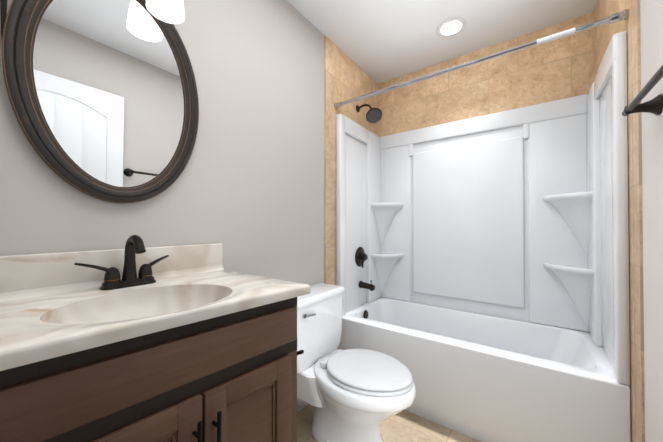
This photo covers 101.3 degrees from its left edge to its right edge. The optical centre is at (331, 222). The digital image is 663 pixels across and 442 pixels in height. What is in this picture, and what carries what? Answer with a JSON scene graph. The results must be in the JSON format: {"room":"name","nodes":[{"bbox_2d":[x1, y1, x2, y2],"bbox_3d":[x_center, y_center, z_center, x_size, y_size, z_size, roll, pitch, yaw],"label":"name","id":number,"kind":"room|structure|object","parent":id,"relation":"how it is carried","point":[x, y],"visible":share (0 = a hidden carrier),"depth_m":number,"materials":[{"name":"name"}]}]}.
{"room":"bathroom","nodes":[
{"label":"bathroom","id":0,"kind":"room"},
{"bbox_2d":[0,0,324,284],"bbox_3d":[-0.599,-0.085,1.295,0.120,2.540,3.620,0,-1,36],"label":"wall","id":1,"kind":"structure","parent":0,"point":[246,188],"depth_m":1.35,"materials":[{"name":"grey paint"}]},
{"bbox_2d":[0,0,6,37],"bbox_3d":[-0.819,-0.534,0.688,0.159,0.122,0.015,0,-1,36],"label":"robe hook","id":2,"kind":"object","parent":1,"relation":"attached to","point":[3,8],"visible":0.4,"depth_m":0.69,"materials":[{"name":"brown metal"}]},
{"bbox_2d":[2,0,198,202],"bbox_3d":[-0.738,-0.473,0.961,0.030,0.810,0.544,0,0,36],"label":"mirror","id":3,"kind":"object","parent":1,"relation":"attached to","point":[103,97],"visible":0.92,"depth_m":0.92,"materials":[{"name":"mirror"}]},
{"bbox_2d":[146,0,184,23],"bbox_3d":[-0.704,-0.875,0.858,0.122,0.208,0.459,0,-1,36],"label":"shade","id":4,"kind":"object","parent":1,"relation":"attached to","point":[170,11],"visible":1,"depth_m":1.03,"materials":[{"name":"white glass"}]},
{"bbox_2d":[297,398,308,412],"bbox_3d":[0.342,1.129,1.166,1.540,0.110,0.793,0,-1,36],"label":"baseboard","id":5,"kind":"structure","parent":1,"relation":"attached to","point":[301,404],"depth_m":1.71,"materials":[{"name":"white paint"}]},
{"bbox_2d":[325,35,377,284],"bbox_3d":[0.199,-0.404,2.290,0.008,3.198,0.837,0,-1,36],"label":"tile","id":6,"kind":"structure","parent":1,"relation":"attached to","point":[347,77],"depth_m":2.04,"materials":[{"name":"beige tile"}]},
{"bbox_2d":[356,104,381,122],"bbox_3d":[0.301,-0.910,2.233,0.229,0.183,0.118,0,-1,36],"label":"shower head","id":7,"kind":"object","parent":6,"relation":"attached to","point":[373,115],"visible":1,"depth_m":2.20},
{"bbox_2d":[297,404,480,441],"bbox_3d":[0.074,1.230,0.796,1.780,0.100,3.620,0,-1,36],"label":"floor","id":8,"kind":"structure","parent":0,"point":[404,426],"depth_m":1.55,"materials":[{"name":"tile"}]},
{"bbox_2d":[0,243,310,441],"bbox_3d":[-0.519,0.636,0.808,0.564,1.088,0.752,0,-1,36],"label":"bathroom vanity","id":9,"kind":"object","parent":8,"relation":"on","point":[196,343],"visible":1,"depth_m":0.71,"materials":[{"name":"brown wood"}]},
{"bbox_2d":[74,235,168,289],"bbox_3d":[-0.661,0.128,0.908,0.142,0.174,0.271,0,-1,36],"label":"faucet","id":10,"kind":"object","parent":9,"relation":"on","point":[134,245],"visible":1,"depth_m":0.91,"materials":[{"name":"brown metal"}]},
{"bbox_2d":[297,283,415,441],"bbox_3d":[0.084,0.799,1.484,0.743,0.776,0.476,0,-1,36],"label":"toilet","id":11,"kind":"object","parent":8,"relation":"on","point":[356,395],"visible":0.94,"depth_m":1.41,"materials":[{"name":"white ceramic"}]},
{"bbox_2d":[336,31,630,441],"bbox_3d":[0.856,0.186,1.886,1.520,2.010,0.709,0,-1,36],"label":"bathtub","id":12,"kind":"object","parent":8,"relation":"on","point":[495,270],"visible":0.92,"depth_m":1.86,"materials":[{"name":"white plastic"}]},
{"bbox_2d":[355,247,367,267],"bbox_3d":[0.270,0.289,2.274,0.074,0.168,0.168,0,-1,36],"label":"shower valve","id":13,"kind":"object","parent":12,"relation":"attached to","point":[361,256],"visible":1,"depth_m":2.25,"materials":[{"name":"brown metal"}]},
{"bbox_2d":[363,310,367,318],"bbox_3d":[0.282,0.753,2.217,0.017,0.074,0.074,0,-1,36],"label":"overflow drain","id":14,"kind":"object","parent":12,"relation":"in","point":[365,314],"visible":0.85,"depth_m":2.21,"materials":[{"name":"brown metal"}]},
{"bbox_2d":[359,280,374,290],"bbox_3d":[0.295,0.516,2.253,0.134,0.084,0.062,0,-1,36],"label":"tub spout","id":15,"kind":"object","parent":12,"relation":"attached to","point":[370,287],"visible":1,"depth_m":2.23,"materials":[{"name":"brown metal"}]},
{"bbox_2d":[287,0,596,83],"bbox_3d":[0.074,-1.409,0.821,1.780,0.100,3.620,0,-1,36],"label":"ceiling","id":16,"kind":"structure","parent":0,"point":[378,41],"depth_m":1.85,"materials":[{"name":"white paint"}]},
{"bbox_2d":[436,17,465,37],"bbox_3d":[0.829,-1.345,1.885,0.192,0.007,0.192,0,-1,36],"label":"recessed light","id":17,"kind":"object","parent":16,"relation":"in","point":[451,27],"visible":1,"depth_m":1.88,"materials":[{"name":"white paint"}]},
{"bbox_2d":[640,0,662,441],"bbox_3d":[0.746,-0.094,0.322,0.120,2.540,3.620,0,-1,36],"label":"wall","id":18,"kind":"structure","parent":0,"point":[651,18],"depth_m":0.96,"materials":[{"name":"grey paint"}]},
{"bbox_2d":[594,0,644,441],"bbox_3d":[1.440,-0.084,1.389,0.008,2.540,0.837,0,-1,36],"label":"tile","id":19,"kind":"structure","parent":18,"relation":"attached to","point":[605,33],"depth_m":1.10,"materials":[{"name":"beige tile"}]},
{"bbox_2d":[334,9,628,108],"bbox_3d":[0.645,-0.884,1.606,1.523,0.040,0.040,0,-1,36],"label":"curtain rod","id":20,"kind":"object","parent":19,"relation":"attached to","point":[618,16],"visible":1,"depth_m":1.42,"materials":[{"name":"silver metal"}]},
{"bbox_2d":[622,65,662,115],"bbox_3d":[0.901,-0.393,0.713,0.084,0.068,0.610,0,-1,36],"label":"towel rail","id":21,"kind":"object","parent":18,"relation":"attached to","point":[654,106],"visible":1,"depth_m":0.89,"materials":[{"name":"brown metal"}]},
{"bbox_3d":[1.102,-0.076,2.229,1.540,2.540,0.112,0,-1,36],"label":"wall","id":22,"kind":"structure","parent":0,"visible":0},
{"bbox_2d":[378,12,594,136],"bbox_3d":[1.067,-0.076,2.180,1.540,2.540,0.008,0,-1,36],"label":"tile","id":23,"kind":"structure","parent":22,"relation":"attached to","point":[559,68],"depth_m":2.05,"materials":[{"name":"beige tile"}]}
]}

